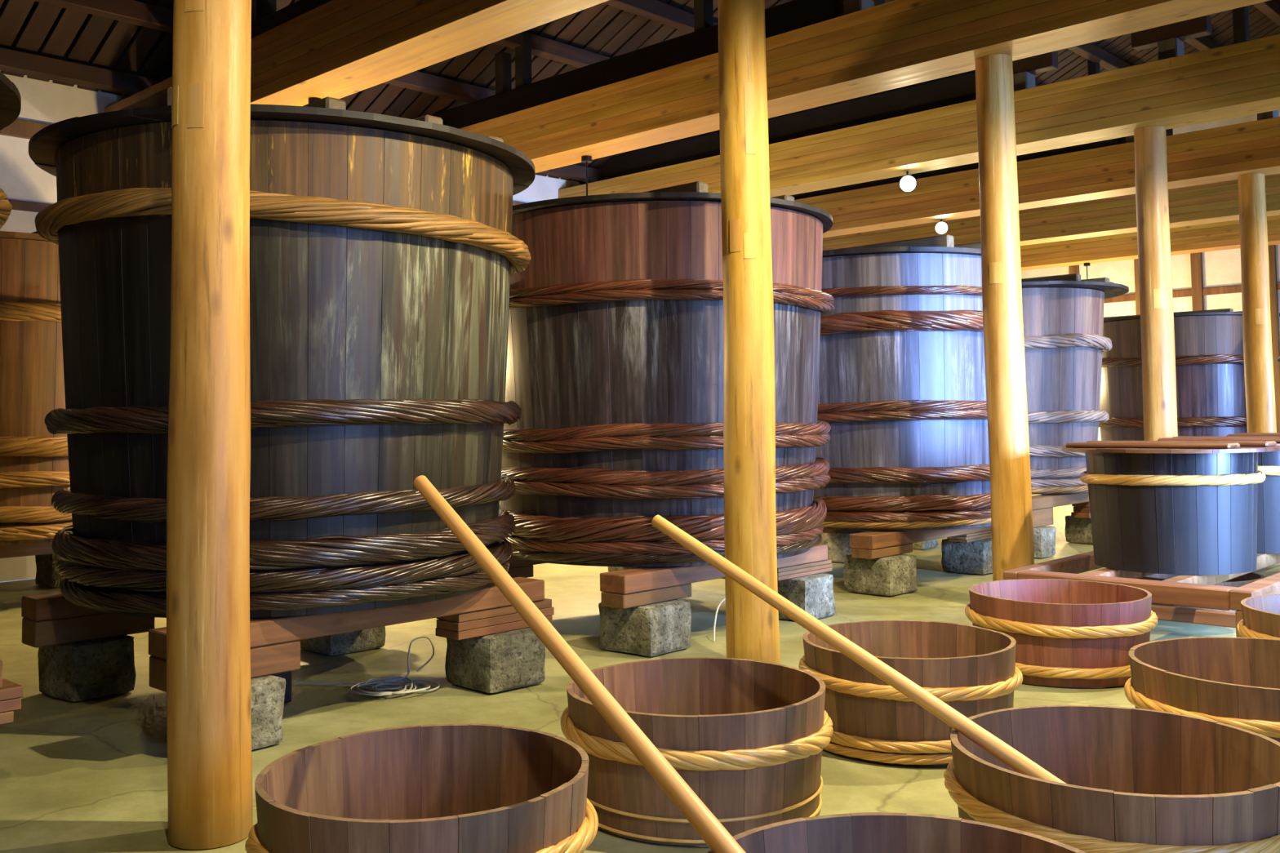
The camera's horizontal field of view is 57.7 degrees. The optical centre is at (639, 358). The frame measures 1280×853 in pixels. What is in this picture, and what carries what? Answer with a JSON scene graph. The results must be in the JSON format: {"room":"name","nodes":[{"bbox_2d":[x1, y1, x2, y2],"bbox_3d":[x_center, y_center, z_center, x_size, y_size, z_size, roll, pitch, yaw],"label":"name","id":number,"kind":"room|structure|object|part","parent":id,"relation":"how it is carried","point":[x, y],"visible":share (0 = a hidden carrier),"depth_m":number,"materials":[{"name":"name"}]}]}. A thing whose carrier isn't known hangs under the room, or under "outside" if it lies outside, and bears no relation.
{"room":"sake brewery","nodes":[
{"label":"sake brewery","id":0,"kind":"room"},
{"bbox_2d":[0,70,582,582],"bbox_3d":[-3.414,-0.229,13.926,0.190,4.900,29.500,-4,-4,43],"label":"wall","id":1,"kind":"structure","parent":0,"point":[29,188],"depth_m":11.35,"materials":[{"name":"white paint"}]},
{"bbox_3d":[-3.401,-1.374,13.958,0.070,0.090,29.500,-4,-4,43],"label":"rail","id":2,"kind":"part","parent":1,"relation":"part of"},
{"bbox_3d":[-5.238,-0.282,11.935,0.090,4.850,0.200,-4,-4,43],"label":"post","id":3,"kind":"part","parent":1,"relation":"part of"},
{"bbox_3d":[-3.412,-2.123,13.996,0.070,0.170,29.500,-4,-4,43],"label":"rail","id":4,"kind":"part","parent":1,"relation":"part of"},
{"bbox_3d":[-0.931,-0.108,16.461,0.090,4.850,0.200,-4,-4,43],"label":"post","id":5,"kind":"part","parent":1,"relation":"part of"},
{"bbox_2d":[0,494,1279,852],"bbox_3d":[2.073,1.875,8.623,15.000,0.006,29.500,-4,-4,43],"label":"floor","id":6,"kind":"structure","parent":0,"point":[90,775],"depth_m":5.87,"materials":[{"name":"concrete"}]},
{"bbox_2d":[35,553,64,587],"bbox_3d":[-5.302,1.869,10.741,0.446,0.439,0.423,-4,-4,43],"label":"foundation stone","id":7,"kind":"object","parent":6,"relation":"on","point":[46,574],"visible":0.28,"depth_m":10.53,"materials":[{"name":"stone"}]},
{"bbox_2d":[37,635,136,702],"bbox_3d":[-3.029,1.678,6.364,0.439,0.303,0.376,-3,-4,40],"label":"foundation stone","id":8,"kind":"object","parent":6,"relation":"on","point":[78,671],"visible":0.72,"depth_m":6.22,"materials":[{"name":"stone"}]},
{"bbox_2d":[22,613,155,648],"bbox_3d":[-3.006,1.454,6.354,0.200,0.136,0.630,-4,-4,43],"label":"support beam","id":9,"kind":"structure","parent":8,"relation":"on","point":[36,634],"depth_m":6.22,"materials":[{"name":"wood"}]},
{"bbox_2d":[21,591,106,621],"bbox_3d":[-2.484,1.350,6.911,0.220,0.112,2.150,-4,-4,43],"label":"support timber","id":10,"kind":"object","parent":9,"relation":"on","point":[51,606],"visible":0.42,"depth_m":6.14,"materials":[{"name":"wood"}]},
{"bbox_2d":[35,120,530,617],"bbox_3d":[-1.920,0.110,6.498,2.611,2.290,2.612,-3,-4,33],"label":"brewing vat","id":11,"kind":"object","parent":10,"relation":"on","point":[382,262],"visible":0.88,"depth_m":5.49,"materials":[{"name":"beige wood"}]},
{"bbox_2d":[28,86,535,195],"bbox_3d":[-1.937,-1.106,6.561,2.678,0.136,2.680,-4,-4,43],"label":"lid","id":12,"kind":"object","parent":11,"relation":"on","point":[43,145],"visible":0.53,"depth_m":5.51,"materials":[{"name":"brown wood"}]},
{"bbox_2d":[166,0,253,849],"bbox_3d":[-1.553,-0.384,4.221,0.286,4.148,0.291,-4,-4,43],"label":"log post","id":13,"kind":"object","parent":6,"relation":"on","point":[210,806],"visible":1,"depth_m":4.08,"materials":[{"name":"wood"}]},
{"bbox_2d":[164,675,285,750],"bbox_3d":[-1.891,1.606,5.300,0.463,0.301,0.391,-3,-4,41],"label":"foundation stone","id":14,"kind":"object","parent":6,"relation":"on","point":[268,692],"visible":0.23,"depth_m":5.22,"materials":[{"name":"stone"}]},
{"bbox_2d":[149,640,300,692],"bbox_3d":[-1.876,1.383,5.281,0.200,0.136,0.630,-4,-4,43],"label":"block","id":15,"kind":"object","parent":14,"relation":"on","point":[265,660],"visible":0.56,"depth_m":5.31,"materials":[{"name":"wood"}]},
{"bbox_2d":[148,577,544,659],"bbox_3d":[-1.354,1.278,5.838,0.220,0.112,2.150,-4,-4,43],"label":"support timber","id":16,"kind":"object","parent":15,"relation":"on","point":[264,631],"visible":0.66,"depth_m":5.67,"materials":[{"name":"wood"}]},
{"bbox_2d":[271,671,291,702],"bbox_3d":[-1.937,1.545,6.079,0.160,0.500,0.170,-4,-4,43],"label":"block","id":17,"kind":"object","parent":6,"relation":"on","point":[286,675],"visible":0.08,"depth_m":6.06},
{"bbox_2d":[299,626,385,655],"bbox_3d":[-1.932,1.722,7.508,0.425,0.303,0.449,2,-4,-45],"label":"foundation stone","id":18,"kind":"object","parent":6,"relation":"on","point":[375,637],"visible":0.43,"depth_m":7.34,"materials":[{"name":"stone"}]},
{"bbox_2d":[293,636,439,696],"bbox_3d":[-1.484,1.696,6.350,0.783,0.208,0.593,0,-3,-17],"label":"cable","id":19,"kind":"object","parent":6,"relation":"on","point":[380,692],"visible":1,"depth_m":6.36,"materials":[{"name":"plastic"}]},
{"bbox_2d":[244,723,598,852],"bbox_3d":[-0.622,1.412,3.390,0.998,0.441,0.999,-2,-3,19],"label":"wooden bucket","id":20,"kind":"object","parent":6,"relation":"on","point":[471,788],"visible":1,"depth_m":3.65,"materials":[{"name":"brown wood"}]},
{"bbox_2d":[444,627,545,693],"bbox_3d":[-0.802,1.649,6.434,0.404,0.301,0.432,2,-4,-44],"label":"foundation stone","id":21,"kind":"object","parent":6,"relation":"on","point":[503,661],"visible":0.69,"depth_m":6.28,"materials":[{"name":"stone"}]},
{"bbox_2d":[435,598,554,639],"bbox_3d":[-0.794,1.427,6.420,0.203,0.134,0.680,-4,-4,43],"label":"boards","id":22,"kind":"object","parent":21,"relation":"on","point":[504,619],"visible":0.76,"depth_m":6.24,"materials":[{"name":"wood"}]},
{"bbox_2d":[607,566,636,572],"bbox_3d":[0.005,1.800,9.545,0.447,0.302,0.393,-3,-4,42],"label":"foundation stone","id":23,"kind":"object","parent":6,"relation":"on","point":[610,568],"visible":0.03,"depth_m":9.46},
{"bbox_2d":[598,600,691,656],"bbox_3d":[0.032,1.685,7.342,0.469,0.301,0.420,-3,-4,42],"label":"foundation stone","id":24,"kind":"object","parent":6,"relation":"on","point":[655,629],"visible":0.85,"depth_m":7.19,"materials":[{"name":"stone"}]},
{"bbox_2d":[600,583,691,608],"bbox_3d":[0.046,1.487,7.329,0.200,0.086,0.630,-4,-4,43],"label":"block","id":25,"kind":"object","parent":24,"relation":"on","point":[673,593],"visible":0.86,"depth_m":7.17,"materials":[{"name":"wood"}]},
{"bbox_2d":[600,544,827,594],"bbox_3d":[0.569,1.407,7.884,0.220,0.112,2.150,-4,-4,43],"label":"support timber","id":26,"kind":"object","parent":25,"relation":"on","point":[627,581],"visible":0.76,"depth_m":7.33,"materials":[{"name":"wood"}]},
{"bbox_2d":[560,657,833,846],"bbox_3d":[0.214,1.453,4.398,1.023,0.441,1.022,1,-3,-24],"label":"wooden bucket","id":27,"kind":"object","parent":6,"relation":"on","point":[748,738],"visible":0.88,"depth_m":4.04,"materials":[{"name":"brown wood"}]},
{"bbox_2d":[713,597,725,641],"bbox_3d":[0.580,1.673,7.540,0.214,0.313,0.030,-1,-3,4],"label":"cable","id":28,"kind":"object","parent":6,"relation":"on","point":[724,599],"visible":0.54,"depth_m":7.54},
{"bbox_2d":[717,0,780,664],"bbox_3d":[0.595,-0.296,6.493,0.300,4.148,0.303,-4,-4,43],"label":"log post","id":29,"kind":"object","parent":6,"relation":"on","point":[752,624],"visible":0.95,"depth_m":6.38,"materials":[{"name":"wood"}]},
{"bbox_2d":[777,573,835,620],"bbox_3d":[1.118,1.730,8.486,0.498,0.303,0.429,-3,-4,41],"label":"foundation stone","id":30,"kind":"object","parent":6,"relation":"on","point":[813,593],"visible":0.46,"depth_m":8.29,"materials":[{"name":"stone"}]},
{"bbox_2d":[777,559,832,581],"bbox_3d":[1.126,1.532,8.464,0.201,0.084,0.670,-4,-4,43],"label":"boards","id":31,"kind":"object","parent":30,"relation":"on","point":[807,569],"visible":0.62,"depth_m":8.38,"materials":[{"name":"wood"}]},
{"bbox_2d":[818,530,871,563],"bbox_3d":[2.058,1.883,11.701,0.441,0.303,0.482,2,-4,-44],"label":"foundation stone","id":32,"kind":"object","parent":6,"relation":"on","point":[838,544],"visible":0.26,"depth_m":11.51,"materials":[{"name":"stone"}]},
{"bbox_2d":[822,528,853,533],"bbox_3d":[2.056,1.690,11.677,0.208,0.074,0.684,-4,-4,43],"label":"boards","id":33,"kind":"object","parent":32,"relation":"on","point":[825,531],"visible":0.13,"depth_m":11.44,"materials":[{"name":"wood"}]},
{"bbox_2d":[843,554,917,596],"bbox_3d":[1.983,1.775,9.599,0.426,0.303,0.485,2,-4,-44],"label":"foundation stone","id":34,"kind":"object","parent":6,"relation":"on","point":[891,575],"visible":0.89,"depth_m":9.45,"materials":[{"name":"stone"}]},
{"bbox_2d":[851,543,912,559],"bbox_3d":[1.998,1.581,9.582,0.200,0.076,0.630,-4,-4,43],"label":"block","id":35,"kind":"object","parent":34,"relation":"on","point":[904,548],"visible":0.86,"depth_m":9.41,"materials":[{"name":"wood"}]},
{"bbox_2d":[849,525,991,549],"bbox_3d":[2.521,1.507,10.138,0.220,0.112,2.150,-4,-4,43],"label":"support timber","id":36,"kind":"object","parent":35,"relation":"on","point":[873,540],"visible":0.56,"depth_m":9.59,"materials":[{"name":"wood"}]},
{"bbox_2d":[813,253,1024,530],"bbox_3d":[2.213,0.333,10.760,2.590,2.290,2.588,-3,-4,41],"label":"brewing vat","id":37,"kind":"object","parent":36,"relation":"on","point":[902,389],"visible":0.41,"depth_m":9.62,"materials":[{"name":"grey wood"}]},
{"bbox_2d":[822,234,981,257],"bbox_3d":[2.193,-0.895,10.825,2.538,0.160,2.540,-4,-4,43],"label":"lid","id":38,"kind":"object","parent":37,"relation":"on","point":[940,243],"visible":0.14,"depth_m":9.71,"materials":[{"name":"brown wood"}]},
{"bbox_2d":[706,812,1085,852],"bbox_3d":[0.584,1.347,2.459,1.008,0.441,1.008,2,-4,-38],"label":"wooden bucket","id":39,"kind":"object","parent":6,"relation":"on","point":[872,832],"visible":0.94,"depth_m":2.90,"materials":[{"name":"brown wood"}]},
{"bbox_2d":[413,475,746,852],"bbox_3d":[-0.054,0.941,3.020,0.058,1.199,2.373,1,-4,-36],"label":"pole","id":40,"kind":"object","parent":39,"relation":"on","point":[717,838],"visible":1,"depth_m":3.10,"materials":[{"name":"brown wood"}]},
{"bbox_2d":[798,620,1022,765],"bbox_3d":[1.212,1.486,5.245,0.981,0.448,0.981,-1,-3,10],"label":"wooden bucket","id":41,"kind":"object","parent":6,"relation":"on","point":[973,670],"visible":0.62,"depth_m":4.89,"materials":[{"name":"brown wood"}]},
{"bbox_2d":[911,538,937,550],"bbox_3d":[2.999,1.925,12.762,0.447,0.303,0.398,-3,-4,42],"label":"foundation stone","id":42,"kind":"object","parent":6,"relation":"on","point":[926,544],"visible":0.2,"depth_m":12.53,"materials":[{"name":"stone"}]},
{"bbox_2d":[941,537,992,574],"bbox_3d":[3.072,1.818,10.742,0.465,0.302,0.412,-4,-4,45],"label":"foundation stone","id":43,"kind":"object","parent":6,"relation":"on","point":[975,557],"visible":0.66,"depth_m":10.56,"materials":[{"name":"stone"}]},
{"bbox_2d":[946,529,991,542],"bbox_3d":[3.078,1.626,10.711,0.192,0.074,0.664,-4,-4,43],"label":"boards","id":44,"kind":"object","parent":43,"relation":"on","point":[975,536],"visible":0.56,"depth_m":10.52,"materials":[{"name":"wood"}]},
{"bbox_2d":[975,53,1034,581],"bbox_3d":[2.749,-0.209,8.753,0.307,4.148,0.312,-4,-4,43],"label":"log post","id":45,"kind":"object","parent":6,"relation":"on","point":[1011,491],"visible":0.94,"depth_m":8.65,"materials":[{"name":"wood"}]},
{"bbox_2d":[1033,525,1056,558],"bbox_3d":[3.966,1.863,11.851,0.445,0.301,0.369,-3,-4,42],"label":"foundation stone","id":46,"kind":"object","parent":6,"relation":"on","point":[1044,537],"visible":0.47,"depth_m":11.64,"materials":[{"name":"stone"}]},
{"bbox_2d":[1032,507,1053,528],"bbox_3d":[3.978,1.620,11.840,0.200,0.176,0.630,-4,-4,43],"label":"block","id":47,"kind":"object","parent":46,"relation":"on","point":[1043,517],"visible":0.38,"depth_m":11.82,"materials":[{"name":"wood"}]},
{"bbox_2d":[1031,492,1088,510],"bbox_3d":[4.500,1.496,12.398,0.220,0.112,2.150,-4,-4,43],"label":"support timber","id":48,"kind":"object","parent":47,"relation":"on","point":[1050,500],"visible":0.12,"depth_m":12.10,"materials":[{"name":"wood"}]},
{"bbox_2d":[1022,287,1112,494],"bbox_3d":[4.170,0.392,13.110,2.182,2.160,2.180,-1,-3,0],"label":"brewing vat","id":49,"kind":"object","parent":48,"relation":"on","point":[1064,341],"visible":0.29,"depth_m":12.18,"materials":[{"name":"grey wood"}]},
{"bbox_2d":[1021,273,1128,298],"bbox_3d":[4.150,-0.759,13.169,2.558,0.135,2.560,-4,-4,43],"label":"lid","id":50,"kind":"object","parent":49,"relation":"on","point":[1110,289],"visible":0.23,"depth_m":12.20,"materials":[{"name":"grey wood"}]},
{"bbox_2d":[964,578,1158,688],"bbox_3d":[2.372,1.535,6.575,1.025,0.441,1.023,-2,-3,17],"label":"wooden bucket","id":51,"kind":"object","parent":6,"relation":"on","point":[1073,633],"visible":0.79,"depth_m":6.17,"materials":[{"name":"brown wood"}]},
{"bbox_2d":[1065,515,1093,544],"bbox_3d":[5.053,1.908,12.992,0.380,0.303,0.482,2,-4,-43],"label":"foundation stone","id":52,"kind":"object","parent":6,"relation":"on","point":[1077,530],"visible":0.39,"depth_m":12.92,"materials":[{"name":"stone"}]},
{"bbox_2d":[1071,502,1090,518],"bbox_3d":[5.050,1.665,12.971,0.207,0.174,0.678,-4,-4,43],"label":"boards","id":53,"kind":"object","parent":52,"relation":"on","point":[1082,509],"visible":0.32,"depth_m":12.73,"materials":[{"name":"wood"}]},
{"bbox_2d":[943,705,1279,852],"bbox_3d":[1.450,1.389,3.510,1.024,0.441,1.023,0,-3,-15],"label":"wooden bucket","id":54,"kind":"object","parent":6,"relation":"on","point":[1137,780],"visible":0.86,"depth_m":3.54,"materials":[{"name":"brown wood"}]},
{"bbox_2d":[651,515,1066,783],"bbox_3d":[0.854,1.070,3.830,2.087,1.017,0.056,-3,-4,40],"label":"pole","id":55,"kind":"object","parent":54,"relation":"on","point":[991,744],"visible":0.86,"depth_m":3.89,"materials":[{"name":"brown wood"}]},
{"bbox_2d":[1003,551,1279,637],"bbox_3d":[4.652,1.653,8.985,1.540,0.400,4.845,-4,-4,43],"label":"wooden platform","id":56,"kind":"object","parent":6,"relation":"on","point":[1199,591],"visible":0.29,"depth_m":7.40,"materials":[{"name":"brown wood"}]},
{"bbox_3d":[4.126,1.544,9.486,0.100,0.115,4.840,-4,-4,43],"label":"rail","id":57,"kind":"part","parent":56,"relation":"part of","materials":[{"name":"brown wood"}]},
{"bbox_3d":[3.028,1.448,7.310,1.310,0.120,0.170,-4,-4,43],"label":"rail","id":58,"kind":"part","parent":56,"relation":"part of","materials":[{"name":"brown wood"}]},
{"bbox_2d":[1080,452,1265,574],"bbox_3d":[3.636,1.022,7.957,1.156,0.778,1.157,-4,-4,43],"label":"tub","id":59,"kind":"object","parent":56,"relation":"on","point":[1195,513],"visible":0.97,"depth_m":7.51,"materials":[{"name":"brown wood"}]},
{"bbox_2d":[1062,440,1279,453],"bbox_3d":[3.630,0.600,7.979,1.378,0.060,1.380,-4,-4,43],"label":"lid","id":60,"kind":"object","parent":59,"relation":"on","point":[1090,446],"visible":1,"depth_m":7.59,"materials":[{"name":"brown wood"}]},
{"bbox_3d":[3.545,1.611,6.777,0.100,0.285,0.110,-4,-4,43],"label":"leg","id":61,"kind":"part","parent":56,"relation":"part of","materials":[{"name":"brown wood"}]},
{"bbox_3d":[5.159,1.478,8.506,0.130,0.115,4.840,-4,-4,43],"label":"rail","id":62,"kind":"part","parent":56,"relation":"part of","materials":[{"name":"brown wood"}]},
{"bbox_2d":[1257,451,1279,553],"bbox_3d":[4.740,1.060,9.002,1.157,0.778,1.158,-4,-4,43],"label":"tub","id":63,"kind":"object","parent":56,"relation":"on","point":[1268,491],"visible":0.1,"depth_m":8.50,"materials":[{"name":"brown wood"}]},
{"bbox_2d":[1157,436,1279,445],"bbox_3d":[4.735,0.640,9.024,1.378,0.061,1.380,-4,-4,43],"label":"lid","id":64,"kind":"object","parent":63,"relation":"on","point":[1277,439],"visible":0.33,"depth_m":8.82,"materials":[{"name":"brown wood"}]},
{"bbox_3d":[5.817,1.101,10.076,1.157,0.778,1.156,-4,-4,43],"label":"tub","id":65,"kind":"object","parent":56,"relation":"on","visible":0},
{"bbox_2d":[1226,432,1279,436],"bbox_3d":[5.811,0.680,10.097,1.378,0.062,1.380,-4,-4,43],"label":"lid","id":66,"kind":"object","parent":65,"relation":"on","point":[1243,434],"visible":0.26,"depth_m":10.05,"materials":[{"name":"brown wood"}]},
{"bbox_2d":[1133,125,1177,440],"bbox_3d":[4.910,-0.122,11.018,0.306,4.148,0.303,-4,-4,43],"label":"log post","id":67,"kind":"object","parent":6,"relation":"on","point":[1154,261],"visible":0.75,"depth_m":10.95,"materials":[{"name":"wood"}]},
{"bbox_2d":[1138,572,1264,612],"bbox_3d":[4.056,1.700,8.470,0.950,0.261,0.946,-4,-4,43],"label":"tray","id":68,"kind":"object","parent":6,"relation":"on","point":[1242,580],"visible":0.12,"depth_m":8.33,"materials":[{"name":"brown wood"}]},
{"bbox_2d":[1124,636,1279,742],"bbox_3d":[2.530,1.433,4.644,1.091,0.441,1.092,0,-3,-7],"label":"wooden bucket","id":69,"kind":"object","parent":6,"relation":"on","point":[1235,682],"visible":0.51,"depth_m":4.69,"materials":[{"name":"brown wood"}]},
{"bbox_2d":[1237,173,1276,432],"bbox_3d":[7.067,-0.035,13.283,0.301,4.148,0.302,-4,-4,43],"label":"log post","id":70,"kind":"object","parent":6,"relation":"on","point":[1260,406],"visible":0.73,"depth_m":13.21,"materials":[{"name":"wood"}]},
{"bbox_2d":[1236,594,1279,639],"bbox_3d":[3.588,1.481,5.870,1.018,0.441,1.017,-1,-3,4],"label":"wooden bucket","id":71,"kind":"object","parent":6,"relation":"on","point":[1260,614],"visible":0.44,"depth_m":5.92,"materials":[{"name":"brown wood"}]},
{"bbox_3d":[-3.828,1.527,3.255,0.456,0.302,0.411,-3,-4,40],"label":"foundation stone","id":72,"kind":"object","parent":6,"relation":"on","visible":0},
{"bbox_3d":[-3.812,1.304,3.246,0.200,0.136,0.630,-4,-4,43],"label":"block","id":73,"kind":"object","parent":72,"relation":"on","visible":0},
{"bbox_2d":[0,659,2,688],"bbox_3d":[-3.290,1.200,3.803,0.220,0.112,2.150,-4,-4,43],"label":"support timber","id":74,"kind":"object","parent":73,"relation":"on","point":[1,661],"visible":1,"depth_m":4.50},
{"bbox_2d":[0,187,12,228],"bbox_3d":[-3.892,0.030,4.428,2.614,2.290,2.610,0,-3,-19],"label":"brewing vat","id":75,"kind":"object","parent":74,"relation":"on","point":[6,206],"visible":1,"depth_m":4.95,"materials":[{"name":"beige wood"}]},
{"bbox_2d":[0,71,21,130],"bbox_3d":[-3.908,-1.185,4.490,2.678,0.136,2.680,-4,-4,43],"label":"lid","id":76,"kind":"object","parent":75,"relation":"on","point":[10,95],"visible":1,"depth_m":5.04,"materials":[{"name":"brown wood"}]},
{"bbox_3d":[-2.738,1.571,4.401,0.475,0.301,0.414,-4,-4,43],"label":"foundation stone","id":77,"kind":"object","parent":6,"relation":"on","visible":0},
{"bbox_2d":[0,679,23,724],"bbox_3d":[-2.734,1.349,4.384,0.207,0.134,0.692,-4,-4,43],"label":"boards","id":78,"kind":"object","parent":77,"relation":"on","point":[11,693],"visible":1,"depth_m":4.53,"materials":[{"name":"wood"}]},
{"bbox_3d":[-1.083,1.756,8.397,0.432,0.303,0.432,2,-4,-44],"label":"foundation stone","id":79,"kind":"object","parent":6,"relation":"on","visible":0},
{"bbox_2d":[507,564,533,577],"bbox_3d":[-1.069,1.558,8.388,0.200,0.086,0.630,-4,-4,43],"label":"block","id":80,"kind":"object","parent":79,"relation":"on","point":[526,571],"visible":0.32,"depth_m":8.46,"materials":[{"name":"wood"}]},
{"bbox_2d":[507,556,545,568],"bbox_3d":[-0.547,1.478,8.943,0.220,0.112,2.150,-4,-4,43],"label":"support timber","id":81,"kind":"object","parent":80,"relation":"on","point":[513,562],"visible":0.02,"depth_m":8.44,"materials":[{"name":"wood"}]},
{"bbox_2d":[498,200,835,567],"bbox_3d":[0.108,0.223,8.555,2.636,2.320,2.637,-3,-3,30],"label":"brewing vat","id":82,"kind":"object","parent":81,"relation":"on","point":[615,370],"visible":0.76,"depth_m":7.42,"materials":[{"name":"brown wood"}]},
{"bbox_2d":[512,181,832,233],"bbox_3d":[0.091,-1.008,8.618,2.638,0.135,2.640,-4,-4,43],"label":"lid","id":83,"kind":"object","parent":82,"relation":"on","point":[697,190],"visible":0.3,"depth_m":7.48,"materials":[{"name":"brown wood"}]},
{"bbox_3d":[-5.431,1.762,8.657,0.439,0.439,0.424,-4,-4,43],"label":"foundation stone","id":84,"kind":"object","parent":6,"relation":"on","visible":0},
{"bbox_2d":[0,542,53,558],"bbox_3d":[-4.880,1.503,9.247,0.220,0.117,2.200,-4,-4,43],"label":"support timber","id":85,"kind":"object","parent":84,"relation":"on","point":[40,548],"visible":0.17,"depth_m":9.14,"materials":[{"name":"wood"}]},
{"bbox_2d":[0,0,1279,199],"bbox_3d":[2.341,-4.793,8.625,16.400,3.900,29.900,-4,-4,43],"label":"ceiling","id":86,"kind":"structure","parent":0,"point":[119,47],"depth_m":13.06,"materials":[{"name":"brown wood"}]},
{"bbox_2d":[105,0,608,111],"bbox_3d":[0.127,-2.622,6.875,14.961,0.547,0.471,-4,-4,43],"label":"ceiling beam","id":87,"kind":"structure","parent":86,"relation":"attached to","point":[338,49],"depth_m":8.71,"materials":[{"name":"wood"}]},
{"bbox_2d":[308,97,320,103],"bbox_3d":[-2.688,-1.027,9.618,0.110,2.270,0.110,-4,-4,43],"label":"pendant lamp","id":88,"kind":"object","parent":87,"relation":"hanging from","point":[311,100],"visible":0.08,"depth_m":9.62,"materials":[{"name":"black metal"}]},
{"bbox_2d":[458,0,1270,173],"bbox_3d":[2.283,-2.535,9.140,14.961,0.547,0.471,-4,-4,43],"label":"ceiling beam","id":89,"kind":"structure","parent":86,"relation":"attached to","point":[894,44],"depth_m":9.49,"materials":[{"name":"wood"}]},
{"bbox_2d":[581,155,591,195],"bbox_3d":[-0.533,-0.940,11.883,0.110,2.270,0.110,-4,-4,43],"label":"pendant lamp","id":90,"kind":"object","parent":89,"relation":"hanging from","point":[586,158],"visible":0.24,"depth_m":11.92,"materials":[{"name":"black metal"}]},
{"bbox_3d":[-0.534,-1.000,11.886,0.017,2.050,0.017,-2,-3,21],"label":"rod","id":91,"kind":"part","parent":90,"relation":"part of","materials":[{"name":"black metal"}]},
{"bbox_2d":[559,34,1279,198],"bbox_3d":[4.438,-2.447,11.405,14.961,0.547,0.471,-4,-4,43],"label":"ceiling beam","id":92,"kind":"structure","parent":86,"relation":"attached to","point":[1242,78],"depth_m":11.58,"materials":[{"name":"wood"}]},
{"bbox_2d":[898,171,916,192],"bbox_3d":[2.968,-1.951,12.892,0.196,0.246,0.263,-1,-3,12],"label":"spotlight","id":93,"kind":"object","parent":92,"relation":"attached to","point":[907,183],"visible":1,"depth_m":12.79,"materials":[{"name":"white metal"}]},
{"bbox_2d":[794,116,1279,237],"bbox_3d":[6.593,-2.360,13.670,14.961,0.547,0.471,-4,-4,43],"label":"ceiling beam","id":94,"kind":"structure","parent":86,"relation":"attached to","point":[1226,153],"depth_m":14.54,"materials":[{"name":"wood"}]},
{"bbox_2d":[934,219,948,234],"bbox_3d":[4.180,-1.815,16.122,0.184,0.216,0.242,-2,-3,14],"label":"spotlight","id":95,"kind":"object","parent":94,"relation":"attached to","point":[941,227],"visible":1,"depth_m":16.02,"materials":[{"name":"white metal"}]},
{"bbox_2d":[822,173,1279,250],"bbox_3d":[8.749,-2.273,15.935,14.961,0.547,0.471,-4,-4,43],"label":"ceiling beam","id":96,"kind":"structure","parent":86,"relation":"attached to","point":[1218,202],"depth_m":17.50,"materials":[{"name":"wood"}]},
{"bbox_2d":[1020,214,1279,271],"bbox_3d":[10.904,-2.186,18.201,14.961,0.547,0.471,-4,-4,43],"label":"ceiling beam","id":97,"kind":"structure","parent":86,"relation":"attached to","point":[1219,236],"depth_m":20.25,"materials":[{"name":"wood"}]},
{"bbox_2d":[1083,262,1089,279],"bbox_3d":[8.089,-0.592,20.943,0.110,2.270,0.110,-4,-4,43],"label":"pendant lamp","id":98,"kind":"object","parent":97,"relation":"hanging from","point":[1086,264],"visible":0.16,"depth_m":20.98,"materials":[{"name":"black metal"}]},
{"bbox_2d":[1021,109,1279,440],"bbox_3d":[12.196,-1.812,19.536,15.240,8.200,0.190,-4,-4,43],"label":"wall","id":99,"kind":"structure","parent":0,"point":[1206,280],"depth_m":21.27,"materials":[{"name":"white paint"}]},
{"bbox_3d":[8.590,0.013,22.828,0.180,5.000,0.090,-4,-4,43],"label":"post","id":100,"kind":"part","parent":99,"relation":"part of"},
{"bbox_3d":[9.503,-0.045,21.961,0.180,5.000,0.090,-4,-4,43],"label":"post","id":101,"kind":"part","parent":99,"relation":"part of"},
{"bbox_3d":[12.175,-1.338,19.482,15.000,0.130,0.070,-4,-4,43],"label":"rail","id":102,"kind":"part","parent":99,"relation":"part of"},
{"bbox_3d":[10.242,-0.092,21.260,0.180,5.000,0.090,-4,-4,43],"label":"post","id":103,"kind":"part","parent":99,"relation":"part of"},
{"bbox_3d":[11.133,-0.149,20.414,0.180,5.000,0.090,-4,-4,43],"label":"post","id":104,"kind":"part","parent":99,"relation":"part of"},
{"bbox_3d":[6.469,1.832,16.021,0.200,0.116,0.630,-4,-4,43],"label":"block","id":105,"kind":"object","parent":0,"visible":0},
{"bbox_3d":[6.991,1.738,16.577,0.220,0.112,2.150,-4,-4,43],"label":"support timber","id":106,"kind":"object","parent":105,"relation":"on","visible":0},
{"bbox_2d":[1098,315,1274,440],"bbox_3d":[7.568,0.569,16.288,2.350,2.160,2.347,2,-4,-41],"label":"brewing vat","id":107,"kind":"object","parent":106,"relation":"on","point":[1211,394],"visible":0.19,"depth_m":15.28,"materials":[{"name":"brown wood"}]},
{"bbox_2d":[1103,308,1242,322],"bbox_3d":[7.551,-0.562,16.347,2.258,0.095,2.260,-4,-4,43],"label":"lid","id":108,"kind":"object","parent":107,"relation":"on","point":[1222,311],"visible":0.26,"depth_m":15.44,"materials":[{"name":"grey wood"}]},
{"bbox_3d":[-5.859,1.565,10.176,0.220,0.117,2.200,-4,-4,43],"label":"support timber","id":109,"kind":"object","parent":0,"visible":0},
{"bbox_2d":[0,237,72,546],"bbox_3d":[-5.377,0.309,9.779,2.481,2.330,2.480,0,-3,-22],"label":"brewing vat","id":110,"kind":"object","parent":109,"relation":"on","point":[34,460],"visible":0.3,"depth_m":8.89,"materials":[{"name":"beige wood"}]},
{"bbox_2d":[0,231,50,254],"bbox_3d":[-5.394,-0.912,9.842,2.358,0.108,2.360,-4,-4,43],"label":"lid","id":111,"kind":"object","parent":110,"relation":"on","point":[3,234],"visible":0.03,"depth_m":8.88,"materials":[{"name":"wood"}]}
]}

